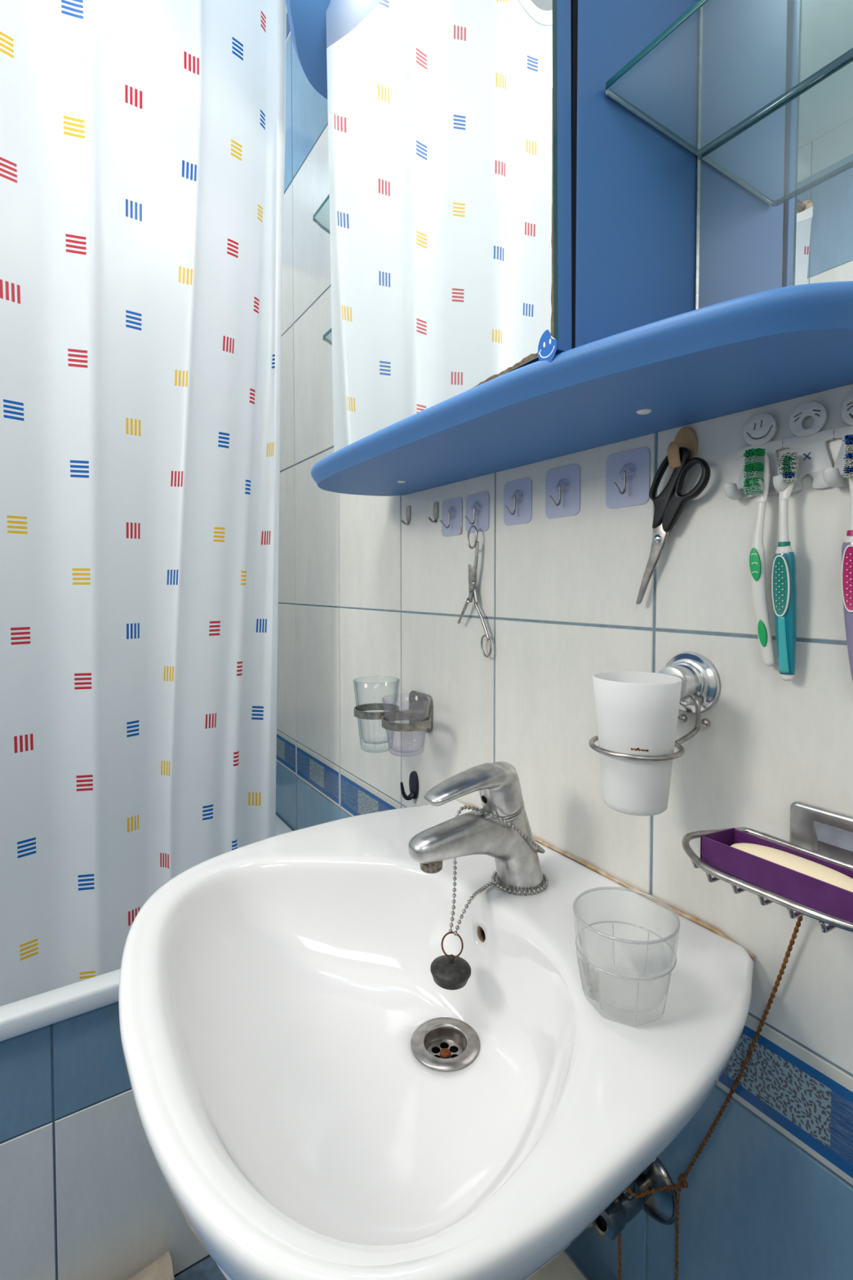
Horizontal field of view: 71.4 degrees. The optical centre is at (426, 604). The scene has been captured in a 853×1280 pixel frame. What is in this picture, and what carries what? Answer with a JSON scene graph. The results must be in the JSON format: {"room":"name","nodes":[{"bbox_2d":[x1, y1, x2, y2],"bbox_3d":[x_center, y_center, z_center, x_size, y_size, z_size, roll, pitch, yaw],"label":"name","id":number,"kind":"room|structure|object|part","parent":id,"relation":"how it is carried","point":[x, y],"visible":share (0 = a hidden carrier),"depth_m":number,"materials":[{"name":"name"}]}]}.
{"room":"bathroom","nodes":[
{"label":"bathroom","id":0,"kind":"room"},
{"bbox_2d":[173,1254,226,1279],"bbox_3d":[-0.564,1.171,0.296,1.900,0.100,2.650,-1,2,-33],"label":"floor","id":1,"kind":"structure","parent":0,"point":[206,1268],"depth_m":0.98,"materials":[{"name":"tile"}]},
{"bbox_2d":[0,814,293,1041],"bbox_3d":[-1.025,0.752,0.992,1.691,0.363,0.748,-1,2,-33],"label":"bathtub","id":2,"kind":"object","parent":1,"relation":"on","point":[24,1015],"visible":0.02,"depth_m":0.87,"materials":[{"name":"white ceramic"}]},
{"bbox_2d":[0,1001,208,1279],"bbox_3d":[-0.837,0.861,0.705,1.700,0.494,0.030,-1,2,-33],"label":"bath panel","id":3,"kind":"object","parent":2,"relation":"attached to","point":[85,1194],"depth_m":0.89,"materials":[{"name":"tile"}]},
{"bbox_2d":[126,1250,174,1279],"bbox_3d":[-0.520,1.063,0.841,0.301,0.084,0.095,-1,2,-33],"label":"bath mat","id":4,"kind":"object","parent":1,"relation":"on","point":[162,1268],"visible":1,"depth_m":0.91,"materials":[{"name":"beige fabric"}]},
{"bbox_2d":[528,1250,587,1279],"bbox_3d":[0.018,0.905,0.590,0.285,0.414,0.160,-1,2,-33],"label":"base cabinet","id":5,"kind":"object","parent":1,"relation":"on","point":[562,1267],"visible":0.02,"depth_m":0.62,"materials":[{"name":"white"}]},
{"bbox_2d":[275,8,852,1279],"bbox_3d":[0.190,-0.201,0.745,0.100,2.626,2.450,-1,2,-33],"label":"wall","id":6,"kind":"structure","parent":0,"point":[375,598],"depth_m":0.63,"materials":[{"name":"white tile"}]},
{"bbox_2d":[353,690,432,732],"bbox_3d":[-0.042,0.174,0.925,0.104,0.061,0.163,-1,2,-33],"label":"holder","id":7,"kind":"object","parent":6,"relation":"attached to","point":[420,706],"visible":0.99,"depth_m":0.93,"materials":[{"name":"silver metal"}]},
{"bbox_2d":[353,677,399,751],"bbox_3d":[-0.080,0.176,0.955,0.075,0.112,0.075,-1,2,-33],"label":"tumbler","id":8,"kind":"object","parent":7,"relation":"in","point":[357,677],"visible":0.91,"depth_m":0.94,"materials":[{"name":"clear glass"}]},
{"bbox_2d":[382,693,431,755],"bbox_3d":[-0.030,0.178,0.880,0.072,0.081,0.072,-1,2,-33],"label":"plastic cup","id":9,"kind":"object","parent":7,"relation":"in","point":[394,694],"visible":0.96,"depth_m":0.86,"materials":[{"name":"white"}]},
{"bbox_3d":[-0.022,0.171,0.939,0.044,0.011,0.016,-1,2,-33],"label":"bracket arm","id":10,"kind":"part","parent":7,"relation":"part of","materials":[{"name":"silver metal"}]},
{"bbox_3d":[-0.010,0.173,0.966,0.006,0.061,0.066,-1,2,-33],"label":"wall plate","id":11,"kind":"part","parent":7,"relation":"part of","materials":[{"name":"silver metal"}]},
{"bbox_2d":[400,505,410,524],"bbox_3d":[-0.036,-0.149,0.988,0.014,0.032,0.012,-1,2,-33],"label":"metal hook","id":12,"kind":"object","parent":6,"relation":"attached to","point":[407,508],"visible":1,"depth_m":0.99,"materials":[{"name":"silver metal"}]},
{"bbox_3d":[-0.030,-0.153,0.991,0.001,0.024,0.012,-1,2,-33],"label":"plate","id":13,"kind":"part","parent":12,"relation":"part of","materials":[{"name":"silver metal"}]},
{"bbox_2d":[400,770,418,800],"bbox_3d":[-0.031,0.300,0.981,0.028,0.047,0.025,-1,2,-33],"label":"hook","id":14,"kind":"object","parent":6,"relation":"attached to","point":[413,779],"visible":1,"depth_m":0.98,"materials":[{"name":"black plastic"}]},
{"bbox_3d":[-0.021,0.299,0.988,0.005,0.047,0.025,-1,2,-33],"label":"hook plate","id":15,"kind":"part","parent":14,"relation":"part of","materials":[{"name":"black plastic"}]},
{"bbox_2d":[427,502,438,522],"bbox_3d":[0.009,-0.143,0.919,0.014,0.032,0.012,-1,2,-33],"label":"metal hook","id":16,"kind":"object","parent":6,"relation":"attached to","point":[435,504],"visible":1,"depth_m":0.92,"materials":[{"name":"silver metal"}]},
{"bbox_3d":[0.014,-0.147,0.922,0.001,0.024,0.012,-1,2,-33],"label":"plate","id":17,"kind":"part","parent":16,"relation":"part of","materials":[{"name":"silver metal"}]},
{"bbox_2d":[118,799,755,1279],"bbox_3d":[-0.032,0.403,0.578,0.475,0.213,0.554,-1,2,-33],"label":"washbasin","id":18,"kind":"object","parent":6,"relation":"attached to","point":[311,1103],"visible":0.94,"depth_m":0.51,"materials":[{"name":"white ceramic"}]},
{"bbox_2d":[424,1027,466,1050],"bbox_3d":[0.019,0.451,0.603,0.043,0.014,0.043,-1,2,-33],"label":"drain","id":19,"kind":"object","parent":18,"relation":"on","point":[435,1038],"depth_m":0.62,"materials":[{"name":"metal"}]},
{"bbox_2d":[408,761,543,892],"bbox_3d":[0.054,0.240,0.632,0.169,0.138,0.050,-1,2,-29],"label":"tap","id":20,"kind":"object","parent":18,"relation":"on","point":[518,868],"visible":0.99,"depth_m":0.62,"materials":[{"name":"silver metal"}]},
{"bbox_2d":[430,805,548,990],"bbox_3d":[0.066,0.295,0.636,0.155,0.165,0.063,-1,2,-33],"label":"plug","id":21,"kind":"object","parent":20,"relation":"hanging from","point":[451,972],"visible":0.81,"depth_m":0.60,"materials":[{"name":"black rubber"}]},
{"bbox_3d":[0.071,0.271,0.638,0.127,0.118,0.058,-1,2,-33],"label":"bead chain","id":22,"kind":"part","parent":21,"relation":"part of","materials":[{"name":"metal"}]},
{"bbox_3d":[0.075,0.315,0.643,0.134,0.029,0.062,-1,2,-33],"label":"bead chain","id":23,"kind":"part","parent":21,"relation":"part of","materials":[{"name":"metal"}]},
{"bbox_2d":[573,886,679,1022],"bbox_3d":[0.158,0.279,0.472,0.081,0.071,0.081,-1,2,-33],"label":"drinking glass","id":24,"kind":"object","parent":18,"relation":"on","point":[602,886],"visible":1,"depth_m":0.46,"materials":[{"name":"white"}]},
{"bbox_2d":[440,497,462,536],"bbox_3d":[0.029,-0.131,0.881,0.022,0.055,0.052,-1,2,-33],"label":"hook","id":25,"kind":"object","parent":6,"relation":"attached to","point":[451,508],"visible":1,"depth_m":0.88,"materials":[{"name":"blue"}]},
{"bbox_2d":[465,491,488,533],"bbox_3d":[0.062,-0.130,0.831,0.022,0.054,0.053,-1,2,-33],"label":"hook","id":26,"kind":"object","parent":6,"relation":"attached to","point":[477,505],"visible":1,"depth_m":0.83,"materials":[{"name":"blue"}]},
{"bbox_2d":[457,525,491,657],"bbox_3d":[0.067,-0.020,0.829,0.009,0.182,0.071,-1,2,-33],"label":"scissors","id":27,"kind":"object","parent":26,"relation":"hanging from","point":[472,576],"visible":1,"depth_m":0.83,"materials":[{"name":"metal"}]},
{"bbox_3d":[0.054,0.008,0.846,0.003,0.036,0.027,-1,2,-33],"label":"blade","id":28,"kind":"part","parent":27,"relation":"part of","materials":[{"name":"metal"}]},
{"bbox_3d":[0.063,-0.035,0.839,0.001,0.046,0.012,-1,2,-33],"label":"blade","id":29,"kind":"part","parent":27,"relation":"part of","materials":[{"name":"metal"}]},
{"bbox_2d":[503,478,532,525],"bbox_3d":[0.108,-0.132,0.760,0.022,0.056,0.053,-1,2,-33],"label":"hook","id":30,"kind":"object","parent":6,"relation":"attached to","point":[517,494],"visible":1,"depth_m":0.76,"materials":[{"name":"blue"}]},
{"bbox_2d":[545,464,580,518],"bbox_3d":[0.151,-0.133,0.694,0.022,0.058,0.055,-1,2,-33],"label":"hook","id":31,"kind":"object","parent":6,"relation":"attached to","point":[562,484],"visible":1,"depth_m":0.70,"materials":[{"name":"blue"}]},
{"bbox_2d":[285,0,852,496],"bbox_3d":[0.027,-0.507,0.637,0.279,0.672,0.800,-1,2,-33],"label":"upper cabinet","id":32,"kind":"object","parent":6,"relation":"attached to","point":[663,189],"visible":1,"depth_m":0.51,"materials":[{"name":"blue laminate"}]},
{"bbox_2d":[312,194,329,234],"bbox_3d":[-0.094,-0.612,0.939,0.145,0.006,0.157,-1,2,-33],"label":"glass shelf","id":33,"kind":"object","parent":32,"relation":"attached to","point":[314,220],"depth_m":0.94,"materials":[{"name":"clear glass"}]},
{"bbox_2d":[322,328,332,345],"bbox_3d":[-0.087,-0.427,0.946,0.131,0.006,0.152,-1,2,-33],"label":"glass shelf","id":34,"kind":"object","parent":32,"relation":"attached to","point":[327,332],"depth_m":0.95,"materials":[{"name":"clear glass"}]},
{"bbox_3d":[-0.019,-0.502,0.630,0.005,0.605,0.447,-2,3,-30],"label":"mirror pane","id":35,"kind":"part","parent":32,"relation":"part of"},
{"bbox_2d":[537,329,557,362],"bbox_3d":[0.092,-0.197,0.454,0.001,0.026,0.022,-2,2,-32],"label":"sticker","id":36,"kind":"object","parent":32,"relation":"on","point":[547,348],"visible":1,"depth_m":0.45,"materials":[{"name":"blue"}]},
{"bbox_3d":[-0.011,-0.503,0.635,0.015,0.606,0.448,-2,3,-30],"label":"door","id":37,"kind":"part","parent":32,"relation":"part of","materials":[{"name":"mirror"}]},
{"bbox_3d":[0.181,-0.501,0.503,0.166,0.613,0.016,-1,2,-33],"label":"panel","id":38,"kind":"part","parent":32,"relation":"part of","materials":[{"name":"blue laminate"}]},
{"bbox_2d":[694,6,702,310],"bbox_3d":[0.296,-0.500,0.467,0.013,0.613,0.169,-1,2,-33],"label":"mirror edge","id":39,"kind":"object","parent":32,"relation":"on","point":[698,14],"depth_m":0.54,"materials":[{"name":"metal"}]},
{"bbox_2d":[605,0,852,156],"bbox_3d":[0.237,-0.404,0.432,0.127,0.006,0.165,-1,2,-33],"label":"glass shelf","id":40,"kind":"object","parent":32,"relation":"attached to","point":[835,65],"depth_m":0.48,"materials":[{"name":"clear glass"}]},
{"bbox_2d":[697,0,852,309],"bbox_3d":[0.294,-0.500,0.466,0.004,0.613,0.169,-1,2,-33],"label":"mirror","id":41,"kind":"object","parent":32,"relation":"on","point":[775,77],"depth_m":0.48,"materials":[{"name":"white mirror"}]},
{"bbox_2d":[605,447,649,508],"bbox_3d":[0.201,-0.132,0.617,0.022,0.058,0.055,-1,2,-33],"label":"hook","id":42,"kind":"object","parent":6,"relation":"attached to","point":[627,473],"visible":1,"depth_m":0.62,"materials":[{"name":"blue"}]},
{"bbox_2d":[591,1157,676,1240],"bbox_3d":[0.173,0.519,0.620,0.089,0.224,0.143,-1,2,-33],"label":"valve","id":43,"kind":"object","parent":6,"relation":"attached to","point":[660,1206],"visible":0.45,"depth_m":0.59,"materials":[{"name":"silver metal"}]},
{"bbox_3d":[0.174,0.585,0.567,0.028,0.030,0.028,-2,2,-40],"label":"valve handle","id":44,"kind":"part","parent":43,"relation":"part of","materials":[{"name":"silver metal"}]},
{"bbox_2d":[623,1180,635,1195],"bbox_3d":[0.198,0.562,0.591,0.019,0.054,0.020,-1,2,-33],"label":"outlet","id":45,"kind":"object","parent":43,"relation":"attached to","point":[632,1186],"depth_m":0.58,"materials":[{"name":"metal"}]},
{"bbox_2d":[588,652,719,761],"bbox_3d":[0.202,0.086,0.535,0.120,0.081,0.080,-1,2,-33],"label":"holder","id":46,"kind":"object","parent":6,"relation":"attached to","point":[700,684],"visible":0.75,"depth_m":0.54,"materials":[{"name":"silver metal"}]},
{"bbox_2d":[592,671,682,816],"bbox_3d":[0.185,0.121,0.525,0.074,0.114,0.074,-1,2,-33],"label":"cup","id":47,"kind":"object","parent":46,"relation":"in","point":[637,712],"visible":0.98,"depth_m":0.50,"materials":[{"name":"white plastic"}]},
{"bbox_3d":[0.235,0.073,0.554,0.025,0.038,0.038,-1,2,-33],"label":"suction knob","id":48,"kind":"part","parent":46,"relation":"part of","materials":[{"name":"silver metal"}]},
{"bbox_3d":[0.236,0.105,0.538,0.032,0.043,0.010,-1,2,-33],"label":"wire arm","id":49,"kind":"part","parent":46,"relation":"part of","materials":[{"name":"metal"}]},
{"bbox_2d":[667,426,697,469],"bbox_3d":[0.239,-0.149,0.561,0.020,0.041,0.025,-1,2,-33],"label":"hook","id":50,"kind":"object","parent":6,"relation":"attached to","point":[686,437],"visible":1,"depth_m":0.56,"materials":[{"name":"wood"}]},
{"bbox_2d":[635,447,711,604],"bbox_3d":[0.234,-0.074,0.568,0.009,0.149,0.078,-1,2,-33],"label":"scissors","id":51,"kind":"object","parent":50,"relation":"hanging from","point":[670,503],"visible":1,"depth_m":0.57,"materials":[{"name":"black plastic"}]},
{"bbox_3d":[0.223,-0.041,0.588,0.002,0.081,0.034,-1,2,-33],"label":"blade","id":52,"kind":"part","parent":51,"relation":"part of","materials":[{"name":"metal"}]},
{"bbox_3d":[0.225,-0.040,0.587,0.002,0.076,0.033,-1,2,-33],"label":"blade","id":53,"kind":"part","parent":51,"relation":"part of","materials":[{"name":"silver metal"}]},
{"bbox_3d":[0.233,-0.112,0.570,0.008,0.074,0.043,-1,2,-33],"label":"handle","id":54,"kind":"part","parent":51,"relation":"part of","materials":[{"name":"black plastic"}]},
{"bbox_3d":[0.242,-0.102,0.553,0.007,0.066,0.046,-1,2,-33],"label":"handle","id":55,"kind":"part","parent":51,"relation":"part of","materials":[{"name":"black plastic"}]},
{"bbox_3d":[0.246,-0.149,0.565,0.003,0.040,0.025,-1,2,-33],"label":"hook plate","id":56,"kind":"part","parent":50,"relation":"part of","materials":[{"name":"beige plastic"}]},
{"bbox_2d":[681,800,852,933],"bbox_3d":[0.278,0.188,0.426,0.114,0.052,0.184,-1,2,-33],"label":"soap dish","id":57,"kind":"object","parent":6,"relation":"attached to","point":[826,834],"visible":0.6,"depth_m":0.45,"materials":[{"name":"silver metal"}]},
{"bbox_2d":[617,914,804,1279],"bbox_3d":[0.248,0.657,0.538,0.049,0.904,0.174,-1,2,-33],"label":"cord","id":58,"kind":"object","parent":57,"relation":"hanging from","point":[682,1183],"visible":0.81,"depth_m":0.55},
{"bbox_2d":[700,827,852,922],"bbox_3d":[0.262,0.193,0.425,0.036,0.022,0.118,-1,2,-33],"label":"soap box","id":59,"kind":"object","parent":57,"relation":"in","point":[717,851],"visible":0.75,"depth_m":0.42,"materials":[{"name":"purple plastic"}]},
{"bbox_2d":[730,843,852,892],"bbox_3d":[0.264,0.192,0.423,0.031,0.021,0.100,-1,2,-33],"label":"soap bar","id":60,"kind":"object","parent":59,"relation":"in","point":[796,863],"visible":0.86,"depth_m":0.42,"materials":[{"name":"beige"}]},
{"bbox_3d":[0.322,0.186,0.456,0.007,0.050,0.081,-1,2,-33],"label":"wall plate","id":61,"kind":"part","parent":57,"relation":"part of","materials":[{"name":"silver metal"}]},
{"bbox_2d":[723,393,852,500],"bbox_3d":[0.297,-0.126,0.471,0.023,0.072,0.117,-1,2,-33],"label":"toothbrush holder","id":62,"kind":"object","parent":6,"relation":"attached to","point":[811,446],"visible":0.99,"depth_m":0.47,"materials":[{"name":"white plastic"}]},
{"bbox_2d":[742,448,775,666],"bbox_3d":[0.278,-0.039,0.495,0.018,0.182,0.022,-1,2,-33],"label":"toothbrush","id":63,"kind":"object","parent":62,"relation":"hanging from","point":[757,460],"visible":1,"depth_m":0.49,"materials":[{"name":"white plastic"}]},
{"bbox_2d":[771,451,799,681],"bbox_3d":[0.289,-0.030,0.478,0.018,0.184,0.019,-1,2,-33],"label":"toothbrush","id":64,"kind":"object","parent":62,"relation":"hanging from","point":[784,583],"visible":1,"depth_m":0.47,"materials":[{"name":"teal plastic"}]},
{"bbox_2d":[841,434,852,681],"bbox_3d":[0.316,-0.030,0.436,0.019,0.188,0.019,-1,2,-33],"label":"toothbrush","id":65,"kind":"object","parent":62,"relation":"hanging from","point":[847,545],"visible":1,"depth_m":0.44,"materials":[{"name":"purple plastic"}]},
{"bbox_3d":[-0.834,-1.296,0.633,1.699,0.060,0.060,-1,2,-33],"label":"curtain rod","id":66,"kind":"object","parent":6,"relation":"attached to","visible":0},
{"bbox_2d":[0,0,286,1006],"bbox_3d":[-0.885,-0.255,0.689,1.524,2.126,0.176,-1,2,-34],"label":"shower curtain","id":67,"kind":"object","parent":66,"relation":"hanging from","point":[142,142],"visible":0.87,"depth_m":0.97,"materials":[{"name":"white fabric"}]}
]}

